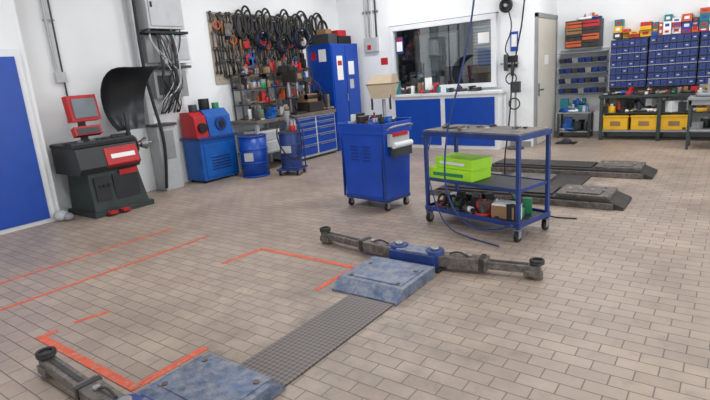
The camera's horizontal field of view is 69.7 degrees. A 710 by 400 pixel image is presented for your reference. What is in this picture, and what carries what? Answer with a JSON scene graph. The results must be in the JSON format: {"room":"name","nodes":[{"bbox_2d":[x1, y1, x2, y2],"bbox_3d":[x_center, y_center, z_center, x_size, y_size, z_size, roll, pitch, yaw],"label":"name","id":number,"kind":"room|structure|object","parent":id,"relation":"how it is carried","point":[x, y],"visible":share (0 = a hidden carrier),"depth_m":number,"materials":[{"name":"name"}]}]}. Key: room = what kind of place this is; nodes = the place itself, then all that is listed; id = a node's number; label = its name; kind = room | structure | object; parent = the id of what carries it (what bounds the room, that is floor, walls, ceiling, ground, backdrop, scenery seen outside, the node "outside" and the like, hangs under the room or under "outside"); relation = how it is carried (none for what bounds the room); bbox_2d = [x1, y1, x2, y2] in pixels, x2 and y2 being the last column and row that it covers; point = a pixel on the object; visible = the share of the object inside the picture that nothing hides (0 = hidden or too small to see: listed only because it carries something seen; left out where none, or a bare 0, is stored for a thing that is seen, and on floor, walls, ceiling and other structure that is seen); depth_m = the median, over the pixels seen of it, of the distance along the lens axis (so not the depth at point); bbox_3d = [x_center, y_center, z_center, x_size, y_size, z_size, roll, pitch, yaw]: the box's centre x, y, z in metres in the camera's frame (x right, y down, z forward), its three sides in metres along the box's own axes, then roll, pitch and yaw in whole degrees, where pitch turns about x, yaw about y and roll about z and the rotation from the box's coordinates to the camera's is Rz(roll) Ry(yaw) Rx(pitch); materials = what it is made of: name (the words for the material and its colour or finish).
{"room":"auto repair garage","nodes":[
{"label":"auto repair garage","id":0,"kind":"room"},
{"bbox_2d":[0,0,59,212],"bbox_3d":[-6.033,-1.003,4.230,0.450,4.000,5.950,6,17,36],"label":"wall","id":1,"kind":"structure","parent":0,"point":[10,34],"depth_m":6.31,"materials":[{"name":"white paint"}]},
{"bbox_2d":[0,49,56,234],"bbox_3d":[-4.593,-0.571,5.801,0.105,2.200,1.870,6,17,36],"label":"door","id":2,"kind":"structure","parent":1,"relation":"in","point":[26,201],"depth_m":6.33,"materials":[{"name":"blue paint"}]},
{"bbox_2d":[14,0,337,210],"bbox_3d":[-2.376,-2.544,9.349,0.100,4.000,7.000,6,17,36],"label":"wall","id":3,"kind":"structure","parent":0,"point":[94,37],"depth_m":7.53,"materials":[{"name":"white paint"}]},
{"bbox_2d":[40,0,67,95],"bbox_3d":[-4.062,-2.349,6.885,0.252,2.951,0.104,-13,16,-31],"label":"conduit","id":4,"kind":"object","parent":3,"relation":"attached to","point":[60,77],"visible":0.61,"depth_m":6.92,"materials":[{"name":"grey metal"}]},
{"bbox_2d":[135,0,192,114],"bbox_3d":[-2.992,-2.406,8.161,0.300,2.008,0.830,6,17,36],"label":"electrical box","id":5,"kind":"object","parent":3,"relation":"attached to","point":[163,19],"visible":0.96,"depth_m":8.06,"materials":[{"name":"grey paint"}]},
{"bbox_2d":[206,11,300,83],"bbox_3d":[-1.837,-2.954,9.926,0.021,1.240,2.380,6,17,36],"label":"pegboard","id":6,"kind":"object","parent":3,"relation":"attached to","point":[219,78],"visible":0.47,"depth_m":9.37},
{"bbox_2d":[234,9,247,40],"bbox_3d":[-2.115,-3.210,9.366,0.150,0.548,0.318,6,17,36],"label":"belt","id":7,"kind":"object","parent":6,"relation":"hanging from","point":[237,10],"visible":1,"depth_m":9.31,"materials":[{"name":"black rubber"}]},
{"bbox_2d":[240,5,253,35],"bbox_3d":[-2.021,-3.321,9.479,0.150,0.559,0.321,6,17,36],"label":"belt","id":8,"kind":"object","parent":6,"relation":"attached to","point":[243,6],"visible":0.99,"depth_m":9.44,"materials":[{"name":"black rubber"}]},
{"bbox_2d":[247,15,260,41],"bbox_3d":[-1.921,-3.212,9.633,0.150,0.536,0.357,6,17,36],"label":"belt","id":9,"kind":"object","parent":6,"relation":"hanging from","point":[254,16],"visible":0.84,"depth_m":9.58,"materials":[{"name":"black rubber"}]},
{"bbox_2d":[208,10,304,77],"bbox_3d":[-1.801,-2.978,9.883,0.090,1.211,2.361,6,17,36],"label":"tools","id":10,"kind":"object","parent":6,"relation":"hanging from","point":[249,59],"visible":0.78,"depth_m":9.49,"materials":[{"name":"metal"}]},
{"bbox_2d":[254,10,266,40],"bbox_3d":[-1.821,-3.335,9.753,0.150,0.560,0.334,6,17,36],"label":"belt","id":11,"kind":"object","parent":6,"relation":"hanging from","point":[263,38],"visible":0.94,"depth_m":9.69,"materials":[{"name":"black rubber"}]},
{"bbox_2d":[254,30,269,49],"bbox_3d":[-1.813,-3.050,9.737,0.230,0.360,0.348,6,17,36],"label":"air hose","id":12,"kind":"object","parent":6,"relation":"hanging from","point":[259,45],"visible":1,"depth_m":9.65,"materials":[{"name":"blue rubber"}]},
{"bbox_2d":[261,8,272,35],"bbox_3d":[-1.722,-3.432,9.875,0.150,0.541,0.324,6,17,36],"label":"belt","id":13,"kind":"object","parent":6,"relation":"hanging from","point":[263,9],"visible":0.86,"depth_m":9.82,"materials":[{"name":"black rubber"}]},
{"bbox_2d":[266,16,280,43],"bbox_3d":[-1.624,-3.335,10.024,0.150,0.546,0.378,6,17,36],"label":"belt","id":14,"kind":"object","parent":6,"relation":"hanging from","point":[274,17],"visible":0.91,"depth_m":9.99,"materials":[{"name":"black rubber"}]},
{"bbox_2d":[274,14,285,40],"bbox_3d":[-1.516,-3.434,10.160,0.150,0.509,0.319,6,17,36],"label":"belt","id":15,"kind":"object","parent":6,"relation":"hanging from","point":[276,15],"visible":0.91,"depth_m":10.09,"materials":[{"name":"black rubber"}]},
{"bbox_2d":[276,36,289,53],"bbox_3d":[-1.483,-3.082,10.187,0.230,0.340,0.328,6,17,36],"label":"air hose","id":16,"kind":"object","parent":6,"relation":"hanging from","point":[278,46],"visible":0.98,"depth_m":10.10,"materials":[{"name":"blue rubber"}]},
{"bbox_2d":[279,9,290,37],"bbox_3d":[-1.427,-3.555,10.265,0.150,0.551,0.335,6,17,36],"label":"belt","id":17,"kind":"object","parent":6,"relation":"hanging from","point":[286,12],"visible":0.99,"depth_m":10.23,"materials":[{"name":"black rubber"}]},
{"bbox_2d":[286,16,296,44],"bbox_3d":[-1.315,-3.469,10.432,0.150,0.566,0.325,6,17,36],"label":"belt","id":18,"kind":"object","parent":6,"relation":"hanging from","point":[293,21],"visible":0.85,"depth_m":10.37,"materials":[{"name":"black rubber"}]},
{"bbox_2d":[290,13,302,40],"bbox_3d":[-1.231,-3.565,10.534,0.150,0.540,0.386,6,17,36],"label":"belt","id":19,"kind":"object","parent":6,"relation":"hanging from","point":[298,17],"visible":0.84,"depth_m":10.51,"materials":[{"name":"black rubber"}]},
{"bbox_2d":[293,28,308,49],"bbox_3d":[-1.158,-3.342,10.598,0.230,0.440,0.428,6,17,36],"label":"air hose","id":20,"kind":"object","parent":6,"relation":"hanging from","point":[298,45],"visible":0.99,"depth_m":10.50,"materials":[{"name":"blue rubber"}]},
{"bbox_2d":[295,10,307,37],"bbox_3d":[-1.136,-3.668,10.650,0.150,0.544,0.385,6,17,36],"label":"belt","id":21,"kind":"object","parent":6,"relation":"hanging from","point":[298,12],"visible":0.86,"depth_m":10.61,"materials":[{"name":"black rubber"}]},
{"bbox_2d":[303,19,312,44],"bbox_3d":[-1.014,-3.571,10.831,0.150,0.529,0.327,6,17,36],"label":"belt","id":22,"kind":"object","parent":6,"relation":"hanging from","point":[304,24],"visible":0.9,"depth_m":10.81,"materials":[{"name":"black rubber"}]},
{"bbox_2d":[308,15,317,35],"bbox_3d":[-0.918,-3.688,10.947,0.150,0.531,0.318,6,17,36],"label":"belt","id":23,"kind":"object","parent":6,"relation":"hanging from","point":[310,16],"visible":0.72,"depth_m":10.87,"materials":[{"name":"black rubber"}]},
{"bbox_2d":[311,12,323,33],"bbox_3d":[-0.836,-3.780,11.047,0.150,0.529,0.400,6,17,36],"label":"belt","id":24,"kind":"object","parent":6,"relation":"hanging from","point":[314,14],"visible":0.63,"depth_m":10.98,"materials":[{"name":"black rubber"}]},
{"bbox_2d":[318,20,327,29],"bbox_3d":[-0.725,-3.685,11.214,0.150,0.526,0.360,6,17,36],"label":"belt","id":25,"kind":"object","parent":6,"relation":"hanging from","point":[320,21],"visible":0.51,"depth_m":11.15,"materials":[{"name":"black rubber"}]},
{"bbox_2d":[0,136,709,399],"bbox_3d":[1.794,0.303,5.122,12.250,0.100,15.900,6,17,36],"label":"floor","id":26,"kind":"structure","parent":0,"point":[619,309],"depth_m":3.92,"materials":[{"name":"beige tile"}]},
{"bbox_2d":[54,210,73,220],"bbox_3d":[-3.846,0.205,6.746,0.236,0.146,0.172,-8,14,-14],"label":"rag","id":27,"kind":"object","parent":26,"relation":"on","point":[62,215],"visible":1,"depth_m":6.69,"materials":[{"name":"white fabric"}]},
{"bbox_2d":[0,228,171,283],"bbox_3d":[-2.954,0.651,4.951,0.040,0.002,2.700,6,17,36],"label":"tape","id":28,"kind":"object","parent":26,"relation":"on","point":[170,228],"visible":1,"depth_m":5.17,"materials":[{"name":"red paint"}]},
{"bbox_2d":[73,310,109,323],"bbox_3d":[-1.949,0.865,3.778,0.247,0.002,0.040,-15,18,-38],"label":"tape","id":29,"kind":"object","parent":26,"relation":"on","point":[108,311],"visible":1,"depth_m":3.78,"materials":[{"name":"red paint"}]},
{"bbox_2d":[35,346,153,399],"bbox_3d":[-1.000,1.038,2.404,2.176,0.185,0.215,7,18,40],"label":"lift","id":30,"kind":"object","parent":26,"relation":"on","point":[83,387],"visible":1,"depth_m":2.74,"materials":[{"name":"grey metal"}]},
{"bbox_2d":[49,66,157,218],"bbox_3d":[-3.352,-0.856,7.168,0.860,1.919,1.460,6,17,36],"label":"wheel balancer","id":31,"kind":"object","parent":26,"relation":"on","point":[104,178],"visible":0.99,"depth_m":6.94,"materials":[{"name":"black paint"}]},
{"bbox_2d":[0,236,208,310],"bbox_3d":[-2.462,0.735,4.462,0.040,0.002,2.880,6,17,36],"label":"tape","id":32,"kind":"object","parent":26,"relation":"on","point":[10,306],"visible":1,"depth_m":4.61,"materials":[{"name":"red paint"}]},
{"bbox_2d":[35,329,208,391],"bbox_3d":[-1.562,0.940,3.354,1.222,0.003,0.518,6,17,36],"label":"tape","id":33,"kind":"object","parent":26,"relation":"on","point":[122,381],"visible":1,"depth_m":3.08,"materials":[{"name":"plastic"}]},
{"bbox_2d":[126,0,183,190],"bbox_3d":[-3.164,-2.128,7.909,0.364,4.000,0.393,6,17,36],"label":"column","id":34,"kind":"structure","parent":26,"relation":"on","point":[164,150],"depth_m":8.10,"materials":[{"name":"grey paint"}]},
{"bbox_2d":[179,98,239,182],"bbox_3d":[-2.511,-1.046,8.804,0.530,1.380,0.810,6,17,36],"label":"machine","id":35,"kind":"object","parent":26,"relation":"on","point":[209,143],"visible":1,"depth_m":8.62,"materials":[{"name":"blue metal"}]},
{"bbox_2d":[135,353,285,399],"bbox_3d":[-0.754,0.998,2.675,0.580,0.099,0.510,6,17,36],"label":"lift base cover","id":36,"kind":"object","parent":26,"relation":"on","point":[210,376],"visible":1,"depth_m":2.66,"materials":[{"name":"blue metal"}]},
{"bbox_2d":[238,133,270,177],"bbox_3d":[-1.757,-0.790,8.881,0.496,0.722,0.502,6,17,36],"label":"drum","id":37,"kind":"object","parent":26,"relation":"on","point":[253,147],"visible":1,"depth_m":8.71,"materials":[{"name":"blue paint"}]},
{"bbox_2d":[231,109,336,169],"bbox_3d":[-1.329,-1.242,10.198,0.752,0.920,2.270,6,17,36],"label":"workbench","id":38,"kind":"object","parent":26,"relation":"on","point":[319,127],"visible":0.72,"depth_m":10.25,"materials":[{"name":"grey paint"}]},
{"bbox_2d":[248,105,264,120],"bbox_3d":[-1.795,-1.582,9.225,0.250,0.270,0.345,6,17,36],"label":"bottles","id":39,"kind":"object","parent":38,"relation":"on","point":[255,113],"visible":1,"depth_m":9.17,"materials":[{"name":"grey paint"}]},
{"bbox_2d":[243,128,279,151],"bbox_3d":[-1.678,-1.157,9.686,0.536,0.389,0.787,6,17,36],"label":"drawer box","id":40,"kind":"object","parent":38,"relation":"on","point":[271,139],"visible":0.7,"depth_m":9.43,"materials":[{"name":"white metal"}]},
{"bbox_2d":[262,106,277,118],"bbox_3d":[-1.607,-1.626,9.472,0.390,0.210,0.260,6,17,36],"label":"bench vise","id":41,"kind":"object","parent":38,"relation":"on","point":[269,112],"visible":0.79,"depth_m":9.38,"materials":[{"name":"metal"}]},
{"bbox_2d":[229,59,313,120],"bbox_3d":[-1.551,-2.215,10.064,0.400,1.057,2.059,6,17,36],"label":"shelf","id":42,"kind":"object","parent":38,"relation":"on","point":[246,83],"visible":0.59,"depth_m":9.74,"materials":[{"name":"grey metal"}]},
{"bbox_2d":[275,99,290,116],"bbox_3d":[-1.423,-1.760,9.720,0.349,0.325,0.325,6,17,36],"label":"engine parts","id":43,"kind":"object","parent":38,"relation":"on","point":[281,107],"visible":0.64,"depth_m":9.72,"materials":[{"name":"metal"}]},
{"bbox_2d":[278,65,310,114],"bbox_3d":[-1.171,-2.162,9.983,0.506,0.940,0.416,6,17,36],"label":"press","id":44,"kind":"object","parent":38,"relation":"on","point":[288,73],"depth_m":9.85,"materials":[{"name":"grey metal"}]},
{"bbox_2d":[297,77,323,111],"bbox_3d":[-0.917,-2.147,10.366,0.370,0.690,0.420,6,17,36],"label":"grinder","id":45,"kind":"object","parent":38,"relation":"on","point":[308,102],"visible":0.9,"depth_m":10.30,"materials":[{"name":"metal"}]},
{"bbox_2d":[321,92,333,109],"bbox_3d":[-0.615,-2.083,10.697,0.319,0.365,0.226,-1,14,13],"label":"bottle","id":46,"kind":"object","parent":38,"relation":"on","point":[326,105],"visible":0.69,"depth_m":10.65,"materials":[{"name":"metal"}]},
{"bbox_2d":[222,248,354,290],"bbox_3d":[-0.620,0.584,4.509,1.225,0.003,0.546,6,17,36],"label":"tape","id":47,"kind":"object","parent":26,"relation":"on","point":[264,249],"visible":0.81,"depth_m":4.63,"materials":[{"name":"red paint"}]},
{"bbox_2d":[276,111,307,175],"bbox_3d":[-1.106,-0.975,8.718,0.458,1.080,0.444,0,14,17],"label":"trolley","id":48,"kind":"object","parent":26,"relation":"on","point":[289,140],"visible":1,"depth_m":8.63,"materials":[{"name":"blue metal"}]},
{"bbox_2d":[240,294,392,386],"bbox_3d":[-0.209,0.854,3.270,0.380,0.012,1.100,6,17,36],"label":"floor grate","id":49,"kind":"object","parent":26,"relation":"on","point":[293,354],"visible":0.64,"depth_m":3.19,"materials":[{"name":"grey metal"}]},
{"bbox_2d":[307,43,361,150],"bbox_3d":[-0.396,-2.289,11.371,0.670,2.250,0.964,6,17,36],"label":"tall cabinet","id":50,"kind":"object","parent":26,"relation":"on","point":[335,68],"visible":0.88,"depth_m":10.96,"materials":[{"name":"blue metal"}]},
{"bbox_2d":[312,29,350,45],"bbox_3d":[-0.508,-3.525,11.057,0.450,0.309,0.800,6,17,36],"label":"box","id":51,"kind":"object","parent":50,"relation":"on","point":[324,36],"visible":0.92,"depth_m":10.82,"materials":[{"name":"black plastic"}]},
{"bbox_2d":[337,117,412,210],"bbox_3d":[0.286,-0.446,6.203,0.840,1.055,0.509,9,19,43],"label":"trolley","id":52,"kind":"object","parent":26,"relation":"on","point":[375,157],"visible":0.98,"depth_m":6.01,"materials":[{"name":"blue metal"}]},
{"bbox_2d":[348,112,395,123],"bbox_3d":[0.202,-0.978,6.092,0.558,0.148,0.392,9,19,43],"label":"tools","id":53,"kind":"object","parent":52,"relation":"on","point":[357,118],"visible":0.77,"depth_m":6.00,"materials":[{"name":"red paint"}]},
{"bbox_2d":[366,73,399,116],"bbox_3d":[0.525,-1.411,8.982,0.492,1.560,0.500,3,15,26],"label":"oil drainer","id":54,"kind":"object","parent":26,"relation":"on","point":[380,86],"visible":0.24,"depth_m":8.73,"materials":[{"name":"beige plastic"}]},
{"bbox_2d":[332,256,434,305],"bbox_3d":[0.225,0.604,3.969,0.580,0.099,0.590,6,17,36],"label":"lift base cover","id":55,"kind":"object","parent":26,"relation":"on","point":[386,280],"visible":1,"depth_m":3.87,"materials":[{"name":"blue metal"}]},
{"bbox_2d":[320,226,544,280],"bbox_3d":[0.483,0.441,4.369,2.172,0.185,0.309,6,17,36],"label":"lift","id":56,"kind":"object","parent":26,"relation":"on","point":[435,256],"visible":0.96,"depth_m":4.12,"materials":[{"name":"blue metal"}]},
{"bbox_2d":[392,89,507,149],"bbox_3d":[1.868,-1.633,10.408,2.400,1.110,0.450,6,17,36],"label":"base cabinet","id":57,"kind":"object","parent":26,"relation":"on","point":[483,107],"depth_m":10.09,"materials":[{"name":"blue wood"}]},
{"bbox_2d":[396,77,467,94],"bbox_3d":[1.525,-2.346,10.424,1.526,0.311,0.505,6,17,36],"label":"clutter","id":58,"kind":"object","parent":57,"relation":"on","point":[427,88],"visible":0.88,"depth_m":10.47,"materials":[{"name":"plastic"}]},
{"bbox_2d":[468,85,481,90],"bbox_3d":[2.327,-2.170,9.904,0.200,0.100,0.199,-17,19,-41],"label":"telephone","id":59,"kind":"object","parent":57,"relation":"on","point":[471,88],"visible":0.99,"depth_m":9.86,"materials":[{"name":"black plastic"}]},
{"bbox_2d":[421,124,551,241],"bbox_3d":[1.273,-0.223,5.135,0.560,0.990,1.218,-15,17,-37],"label":"cart","id":60,"kind":"object","parent":26,"relation":"on","point":[517,184],"visible":0.8,"depth_m":4.84,"materials":[{"name":"blue metal"}]},
{"bbox_2d":[429,152,491,182],"bbox_3d":[1.085,-0.343,5.253,0.342,0.218,0.575,-15,17,-37],"label":"plastic crate","id":61,"kind":"object","parent":60,"relation":"on","point":[464,167],"visible":0.99,"depth_m":5.10,"materials":[{"name":"green plastic"}]},
{"bbox_2d":[426,137,498,246],"bbox_3d":[0.983,-0.103,4.844,0.117,0.927,0.947,-11,16,-27],"label":"cable","id":62,"kind":"object","parent":60,"relation":"attached to","point":[430,137],"visible":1,"depth_m":5.09,"materials":[{"name":"blue rubber"}]},
{"bbox_2d":[435,190,531,220],"bbox_3d":[1.272,0.019,5.190,0.499,0.159,1.058,-15,17,-37],"label":"tools","id":63,"kind":"object","parent":60,"relation":"on","point":[488,205],"visible":0.91,"depth_m":5.00,"materials":[{"name":"multicoloured plastic"}]},
{"bbox_2d":[442,124,527,131],"bbox_3d":[1.263,-0.721,4.993,0.454,0.041,0.951,-15,17,-37],"label":"tools","id":64,"kind":"object","parent":60,"relation":"on","point":[458,127],"visible":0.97,"depth_m":5.10,"materials":[{"name":"grey paint"}]},
{"bbox_2d":[501,171,515,175],"bbox_3d":[2.242,-0.360,7.358,0.233,0.050,0.269,6,17,36],"label":"floor plate","id":65,"kind":"object","parent":26,"relation":"on","point":[512,173],"depth_m":7.49,"materials":[{"name":"metal"}]},
{"bbox_2d":[507,81,523,149],"bbox_3d":[3.011,-1.583,9.564,0.315,1.250,0.320,6,17,36],"label":"stand","id":66,"kind":"object","parent":26,"relation":"on","point":[516,88],"visible":0.87,"depth_m":9.47,"materials":[{"name":"grey paint"}]},
{"bbox_2d":[430,183,631,210],"bbox_3d":[2.032,-0.115,6.202,2.300,0.160,0.550,6,17,36],"label":"platform","id":67,"kind":"object","parent":26,"relation":"on","point":[577,196],"visible":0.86,"depth_m":5.73,"materials":[{"name":"metal"}]},
{"bbox_2d":[521,172,544,178],"bbox_3d":[2.482,-0.320,7.124,0.413,0.050,0.366,6,17,36],"label":"floor plate","id":68,"kind":"object","parent":26,"relation":"on","point":[523,174],"depth_m":7.12,"materials":[{"name":"metal"}]},
{"bbox_2d":[555,138,576,143],"bbox_3d":[4.093,-1.147,9.878,0.350,0.099,0.250,6,17,36],"label":"chock","id":69,"kind":"object","parent":26,"relation":"on","point":[565,140],"visible":1,"depth_m":9.82,"materials":[{"name":"grey rubber"}]},
{"bbox_2d":[550,173,590,185],"bbox_3d":[2.757,-0.242,6.723,0.548,0.050,0.705,6,17,36],"label":"floor plate","id":70,"kind":"object","parent":26,"relation":"on","point":[561,179],"depth_m":6.84,"materials":[{"name":"metal"}]},
{"bbox_2d":[491,158,657,178],"bbox_3d":[3.045,-0.498,7.442,2.320,0.160,0.560,6,17,36],"label":"platform","id":71,"kind":"object","parent":26,"relation":"on","point":[611,168],"visible":0.91,"depth_m":7.11,"materials":[{"name":"metal"}]},
{"bbox_2d":[556,98,593,137],"bbox_3d":[4.515,-1.697,10.507,0.698,0.801,0.420,6,17,36],"label":"stand","id":72,"kind":"object","parent":26,"relation":"on","point":[579,106],"visible":1,"depth_m":10.42,"materials":[{"name":"grey paint"}]},
{"bbox_2d":[598,93,709,140],"bbox_3d":[6.375,-1.495,9.018,3.720,0.850,0.600,6,17,36],"label":"storage bench","id":73,"kind":"object","parent":26,"relation":"on","point":[659,133],"visible":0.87,"depth_m":9.41,"materials":[{"name":"grey paint"}]},
{"bbox_2d":[602,114,631,129],"bbox_3d":[5.106,-1.527,9.931,0.460,0.280,0.443,6,17,36],"label":"crate","id":74,"kind":"object","parent":73,"relation":"on","point":[610,121],"visible":0.84,"depth_m":9.77,"materials":[{"name":"plastic"}]},
{"bbox_2d":[609,37,649,87],"bbox_3d":[5.235,-2.607,9.732,0.620,0.890,0.338,6,17,36],"label":"cabinet","id":75,"kind":"object","parent":73,"relation":"on","point":[629,57],"visible":1,"depth_m":9.60,"materials":[{"name":"blue plastic"}]},
{"bbox_2d":[630,113,656,129],"bbox_3d":[5.494,-1.488,9.649,0.460,0.283,0.443,6,17,36],"label":"crate","id":76,"kind":"object","parent":73,"relation":"on","point":[638,121],"visible":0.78,"depth_m":9.49,"materials":[{"name":"plastic"}]},
{"bbox_2d":[609,84,698,92],"bbox_3d":[6.327,-2.016,9.116,3.200,0.118,0.260,6,17,36],"label":"plinth","id":77,"kind":"object","parent":73,"relation":"on","point":[654,88],"visible":0.25,"depth_m":9.52,"materials":[{"name":"metal"}]},
{"bbox_2d":[603,84,707,95],"bbox_3d":[6.254,-1.934,8.778,3.586,0.132,0.397,6,17,36],"label":"supplies","id":78,"kind":"object","parent":73,"relation":"on","point":[679,89],"visible":0.91,"depth_m":9.14,"materials":[{"name":"red paint"}]},
{"bbox_2d":[603,97,709,112],"bbox_3d":[6.289,-1.706,8.968,3.490,0.255,0.622,6,17,36],"label":"supplies","id":79,"kind":"object","parent":73,"relation":"on","point":[621,105],"visible":0.84,"depth_m":9.50,"materials":[{"name":"multicoloured plastic"}]},
{"bbox_2d":[646,31,700,86],"bbox_3d":[5.807,-2.558,9.314,0.760,0.910,0.338,6,17,36],"label":"cabinet","id":80,"kind":"object","parent":73,"relation":"on","point":[673,58],"visible":1,"depth_m":9.18,"materials":[{"name":"blue plastic"}]},
{"bbox_2d":[660,113,687,129],"bbox_3d":[5.873,-1.449,9.359,0.460,0.290,0.466,6,17,36],"label":"crate","id":81,"kind":"object","parent":73,"relation":"on","point":[669,121],"visible":0.77,"depth_m":9.22,"materials":[{"name":"plastic"}]},
{"bbox_2d":[697,31,709,84],"bbox_3d":[6.485,-2.487,8.822,0.880,0.910,0.338,6,17,36],"label":"cabinet","id":82,"kind":"object","parent":73,"relation":"on","point":[703,75],"visible":0.98,"depth_m":8.91,"materials":[{"name":"blue plastic"}]},
{"bbox_2d":[613,7,709,38],"bbox_3d":[6.237,-3.147,8.840,3.140,0.392,0.261,6,17,36],"label":"cartons","id":83,"kind":"object","parent":82,"relation":"on","point":[687,23],"visible":0.98,"depth_m":9.18,"materials":[{"name":"multicoloured cardboard"}]},
{"bbox_2d":[685,95,709,149],"bbox_3d":[5.962,-1.242,8.143,1.120,0.840,0.500,6,17,36],"label":"work table","id":84,"kind":"object","parent":26,"relation":"on","point":[693,99],"visible":1,"depth_m":8.23,"materials":[{"name":"grey paint"}]},
{"bbox_2d":[691,78,709,128],"bbox_3d":[5.951,-1.535,8.075,0.993,0.799,0.428,6,17,36],"label":"supplies","id":85,"kind":"object","parent":84,"relation":"on","point":[705,121],"visible":1,"depth_m":8.33,"materials":[{"name":"grey paint"}]},
{"bbox_3d":[2.025,-1.717,11.432,2.400,0.760,0.700,6,17,36],"label":"office desk","id":86,"kind":"object","parent":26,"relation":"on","visible":0},
{"bbox_2d":[417,70,436,85],"bbox_3d":[1.616,-2.494,11.440,0.200,0.800,0.550,-15,17,-37],"label":"computer monitor","id":87,"kind":"object","parent":86,"relation":"on","point":[422,75],"visible":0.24,"depth_m":11.33,"materials":[{"name":"grey plastic"}]},
{"bbox_2d":[445,64,478,84],"bbox_3d":[2.300,-2.447,10.937,0.700,0.850,0.200,3,15,26],"label":"computer monitor","id":88,"kind":"object","parent":86,"relation":"on","point":[470,73],"visible":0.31,"depth_m":10.84,"materials":[{"name":"black plastic"}]},
{"bbox_2d":[336,0,527,145],"bbox_3d":[1.447,-3.170,10.718,4.360,4.000,0.100,6,17,36],"label":"wall","id":89,"kind":"structure","parent":0,"point":[350,17],"depth_m":10.54,"materials":[{"name":"white paint"}]},
{"bbox_2d":[362,0,378,52],"bbox_3d":[0.312,-4.246,11.136,0.400,1.950,0.074,6,17,36],"label":"pipes","id":90,"kind":"object","parent":89,"relation":"attached to","point":[370,44],"visible":1,"depth_m":11.23,"materials":[{"name":"grey metal"}]},
{"bbox_2d":[381,57,388,73],"bbox_3d":[0.661,-2.946,11.308,0.180,0.400,0.012,6,17,36],"label":"calendar","id":91,"kind":"object","parent":89,"relation":"attached to","point":[384,61],"visible":0.82,"depth_m":11.30,"materials":[{"name":"paper"}]},
{"bbox_2d":[388,12,498,88],"bbox_3d":[1.753,-2.969,10.450,2.440,1.375,0.090,6,17,36],"label":"window","id":92,"kind":"structure","parent":89,"relation":"in","point":[493,16],"depth_m":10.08,"materials":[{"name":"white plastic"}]},
{"bbox_2d":[395,37,403,53],"bbox_3d":[0.959,-3.327,10.980,0.180,0.350,0.009,6,17,36],"label":"paper notice","id":93,"kind":"object","parent":92,"relation":"attached to","point":[399,40],"visible":1,"depth_m":10.98,"materials":[{"name":"white paper"}]},
{"bbox_2d":[414,30,459,72],"bbox_3d":[2.173,-3.942,13.624,1.300,1.000,0.060,6,17,36],"label":"whiteboard","id":94,"kind":"object","parent":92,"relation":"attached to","point":[438,51],"visible":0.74,"depth_m":13.58,"materials":[{"name":"grey paint"}]},
{"bbox_2d":[473,22,490,66],"bbox_3d":[3.341,-3.895,12.764,0.840,1.050,0.055,6,17,36],"label":"window blind","id":95,"kind":"object","parent":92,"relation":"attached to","point":[481,51],"visible":0.54,"depth_m":12.86,"materials":[{"name":"plastic"}]},
{"bbox_2d":[478,32,488,43],"bbox_3d":[2.490,-3.144,9.878,0.230,0.200,0.006,6,17,36],"label":"paper notice","id":96,"kind":"object","parent":92,"relation":"attached to","point":[483,37],"visible":1,"depth_m":9.88,"materials":[{"name":"white paper"}]},
{"bbox_2d":[499,0,518,83],"bbox_3d":[2.878,-2.978,9.530,0.350,1.612,0.149,6,17,36],"label":"hose reel","id":97,"kind":"object","parent":89,"relation":"attached to","point":[505,6],"visible":0.9,"depth_m":9.56,"materials":[{"name":"black rubber"}]},
{"bbox_2d":[510,31,517,50],"bbox_3d":[2.979,-2.969,9.543,0.140,0.350,0.017,6,17,36],"label":"notice","id":98,"kind":"object","parent":89,"relation":"attached to","point":[514,35],"visible":0.89,"depth_m":9.54,"materials":[{"name":"paper"}]},
{"bbox_2d":[510,141,530,146],"bbox_3d":[1.893,-1.232,10.892,3.700,0.100,0.020,6,17,36],"label":"baseboard","id":99,"kind":"structure","parent":89,"relation":"attached to","point":[523,143],"depth_m":9.87,"materials":[{"name":"grey paint"}]},
{"bbox_2d":[526,0,556,145],"bbox_3d":[3.671,-3.154,9.975,0.100,4.000,1.550,6,17,36],"label":"wall","id":100,"kind":"structure","parent":0,"point":[542,6],"depth_m":9.53,"materials":[{"name":"white paint"}]},
{"bbox_2d":[533,12,557,145],"bbox_3d":[3.801,-2.393,10.094,0.098,2.450,1.330,6,17,36],"label":"door","id":101,"kind":"structure","parent":100,"relation":"in","point":[546,25],"depth_m":10.01,"materials":[{"name":"grey paint"}]},
{"bbox_2d":[555,0,709,130],"bbox_3d":[7.256,-3.026,8.364,7.790,4.000,0.100,6,17,36],"label":"wall","id":102,"kind":"structure","parent":0,"point":[634,12],"depth_m":9.91,"materials":[{"name":"white paint"}]},
{"bbox_2d":[556,47,608,94],"bbox_3d":[4.572,-2.573,10.275,0.920,0.900,0.298,6,17,36],"label":"rack","id":103,"kind":"object","parent":102,"relation":"attached to","point":[581,71],"visible":0.99,"depth_m":10.25,"materials":[{"name":"grey metal"}]},
{"bbox_2d":[565,12,603,48],"bbox_3d":[4.531,-3.347,10.074,0.659,0.641,0.341,6,17,36],"label":"upper cabinet","id":104,"kind":"object","parent":102,"relation":"attached to","point":[583,32],"visible":1,"depth_m":9.95,"materials":[{"name":"metal"}]},
{"bbox_2d":[555,131,709,136],"bbox_3d":[7.363,-1.124,8.784,7.590,0.100,0.020,6,17,36],"label":"baseboard","id":105,"kind":"structure","parent":102,"relation":"attached to","point":[595,133],"depth_m":10.04,"materials":[{"name":"grey paint"}]},
{"bbox_3d":[1.495,-3.666,4.142,12.250,0.100,15.900,6,17,36],"label":"ceiling","id":106,"kind":"structure","parent":0,"visible":0},
{"bbox_2d":[444,0,512,229],"bbox_3d":[1.095,-1.639,4.420,0.253,3.901,0.766,-15,17,-36],"label":"air hose","id":107,"kind":"object","parent":106,"relation":"hanging from","point":[456,212],"visible":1,"depth_m":4.79,"materials":[{"name":"rubber"}]},
{"bbox_2d":[504,0,576,218],"bbox_3d":[1.799,-1.764,4.909,0.741,3.996,0.066,6,17,36],"label":"hanging cable","id":108,"kind":"object","parent":106,"relation":"hanging from","point":[524,0],"visible":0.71,"depth_m":5.22,"materials":[{"name":"black rubber"}]}
]}

